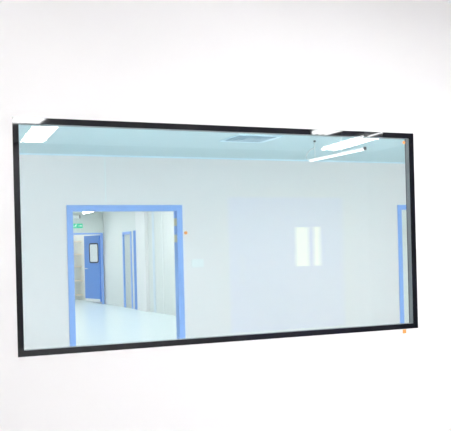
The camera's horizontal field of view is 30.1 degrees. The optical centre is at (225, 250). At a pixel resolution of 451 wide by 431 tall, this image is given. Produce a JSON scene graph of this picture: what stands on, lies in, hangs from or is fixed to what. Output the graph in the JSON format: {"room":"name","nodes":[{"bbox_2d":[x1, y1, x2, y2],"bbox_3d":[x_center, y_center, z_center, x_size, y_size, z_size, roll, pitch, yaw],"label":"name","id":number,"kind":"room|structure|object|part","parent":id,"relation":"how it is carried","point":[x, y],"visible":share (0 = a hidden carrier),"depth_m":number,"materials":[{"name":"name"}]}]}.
{"room":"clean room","nodes":[
{"label":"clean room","id":0,"kind":"room"},
{"bbox_2d":[73,212,103,232],"bbox_3d":[-7.526,0.282,22.685,8.720,2.730,0.100,-1,0,-24],"label":"wall","id":1,"kind":"structure","parent":0,"point":[92,222],"depth_m":24.25,"materials":[{"name":"white paint"}]},
{"bbox_2d":[73,224,82,227],"bbox_3d":[-4.271,-0.709,24.074,0.360,0.130,0.033,-1,0,-24],"label":"exit sign","id":2,"kind":"object","parent":1,"relation":"attached to","point":[74,225],"visible":0.81,"depth_m":24.08,"materials":[{"name":"green plastic"}]},
{"bbox_2d":[73,233,104,303],"bbox_3d":[-4.395,0.534,24.544,1.440,2.070,0.977,-1,0,-24],"label":"door","id":3,"kind":"structure","parent":1,"relation":"in","point":[93,258],"depth_m":24.68,"materials":[{"name":"blue metal"}]},
{"bbox_3d":[-3.901,1.456,24.818,0.046,0.078,0.860,-1,0,-39],"label":"kick plate","id":4,"kind":"part","parent":3,"relation":"part of","materials":[{"name":"white plastic"}]},
{"bbox_2d":[73,211,175,315],"bbox_3d":[-1.620,0.135,20.265,0.100,2.730,17.130,-1,0,-24],"label":"wall","id":5,"kind":"structure","parent":0,"point":[114,223],"depth_m":22.13,"materials":[{"name":"white paint"}]},
{"bbox_2d":[122,231,132,308],"bbox_3d":[-2.559,0.509,22.367,0.120,2.030,0.760,-1,0,-24],"label":"door","id":6,"kind":"structure","parent":5,"relation":"in","point":[126,236],"depth_m":22.43,"materials":[{"name":"blue metal"}]},
{"bbox_2d":[133,230,137,309],"bbox_3d":[-2.284,0.497,21.613,0.030,2.040,0.360,-1,0,-24],"label":"strip","id":7,"kind":"object","parent":5,"relation":"attached to","point":[134,231],"visible":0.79,"depth_m":21.67,"materials":[{"name":"blue metal"}]},
{"bbox_2d":[135,211,149,311],"bbox_3d":[-2.091,0.147,21.101,0.080,2.730,0.720,-1,0,-24],"label":"pilaster","id":8,"kind":"object","parent":5,"relation":"attached to","point":[141,222],"visible":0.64,"depth_m":20.97,"materials":[{"name":"white paint"}]},
{"bbox_2d":[151,211,155,312],"bbox_3d":[-1.745,0.138,20.407,0.012,2.730,0.130,-1,0,-24],"label":"strip","id":9,"kind":"object","parent":5,"relation":"attached to","point":[152,212],"visible":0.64,"depth_m":20.39,"materials":[{"name":"white metal"}]},
{"bbox_2d":[161,211,164,313],"bbox_3d":[-1.483,0.132,19.823,0.010,2.730,0.050,-1,0,-24],"label":"strip","id":10,"kind":"object","parent":5,"relation":"attached to","point":[161,211],"visible":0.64,"depth_m":19.81,"materials":[{"name":"white plastic"}]},
{"bbox_2d":[75,299,176,345],"bbox_3d":[-5.027,1.635,18.730,10.000,0.100,17.130,-1,0,-24],"label":"floor","id":11,"kind":"structure","parent":0,"point":[96,323],"depth_m":17.08,"materials":[{"name":"white"}]},
{"bbox_2d":[74,241,82,295],"bbox_3d":[-4.905,0.607,26.860,0.780,1.950,0.430,-1,0,-24],"label":"shelf rack","id":12,"kind":"object","parent":11,"relation":"on","point":[74,241],"visible":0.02,"depth_m":26.75,"materials":[{"name":"white plastic"}]},
{"bbox_2d":[19,125,404,161],"bbox_3d":[0.715,-1.338,8.759,10.700,0.100,5.820,-1,0,-24],"label":"ceiling","id":13,"kind":"structure","parent":0,"point":[32,138],"depth_m":10.06,"materials":[{"name":"white paint"}]},
{"bbox_2d":[219,134,282,142],"bbox_3d":[0.286,-1.272,9.552,0.540,0.012,0.540,-1,0,-24],"label":"ceiling vent","id":14,"kind":"object","parent":13,"relation":"in","point":[238,138],"visible":1,"depth_m":9.55,"materials":[{"name":"blue"}]},
{"bbox_2d":[306,137,366,161],"bbox_3d":[1.223,-1.180,9.495,0.032,0.241,1.270,-1,0,-24],"label":"lamp","id":15,"kind":"object","parent":13,"relation":"hanging from","point":[314,141],"visible":0.94,"depth_m":9.46,"materials":[{"name":"white plastic"}]},
{"bbox_2d":[19,155,405,349],"bbox_3d":[-0.414,0.105,11.371,10.500,2.730,0.100,-1,0,-24],"label":"wall","id":16,"kind":"structure","parent":0,"point":[283,246],"depth_m":11.64,"materials":[{"name":"white paint"}]},
{"bbox_2d":[66,205,184,345],"bbox_3d":[-1.293,0.450,10.976,1.562,2.085,0.124,-1,0,-24],"label":"door frame","id":17,"kind":"structure","parent":16,"relation":"in","point":[178,222],"depth_m":11.01,"materials":[{"name":"blue metal"}]},
{"bbox_2d":[191,259,203,267],"bbox_3d":[-0.376,0.169,11.325,0.176,0.112,0.014,-1,0,-24],"label":"light switch","id":18,"kind":"object","parent":16,"relation":"attached to","point":[194,262],"visible":1,"depth_m":11.32,"materials":[{"name":"white plastic"}]},
{"bbox_2d":[19,153,404,163],"bbox_3d":[-0.423,-1.250,11.316,10.500,0.020,0.020,-1,0,-24],"label":"coving","id":19,"kind":"structure","parent":16,"relation":"attached to","point":[19,153],"depth_m":11.35,"materials":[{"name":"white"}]},
{"bbox_2d":[397,205,408,322],"bbox_3d":[3.030,0.343,12.896,0.950,2.085,0.137,-1,0,-24],"label":"door","id":20,"kind":"structure","parent":16,"relation":"in","point":[401,209],"depth_m":12.73,"materials":[{"name":"blue metal"}]},
{"bbox_2d":[0,0,450,430],"bbox_3d":[0.797,-0.185,5.569,12.000,3.250,0.050,-1,0,-24],"label":"wall","id":21,"kind":"structure","parent":0,"point":[343,65],"depth_m":5.25,"materials":[{"name":"white paint"}]},
{"bbox_2d":[12,117,417,356],"bbox_3d":[0.058,-0.106,5.239,2.709,1.335,0.054,-1,0,-24],"label":"window","id":22,"kind":"structure","parent":21,"relation":"in","point":[16,121],"depth_m":5.15,"materials":[{"name":"black metal"}]}
]}

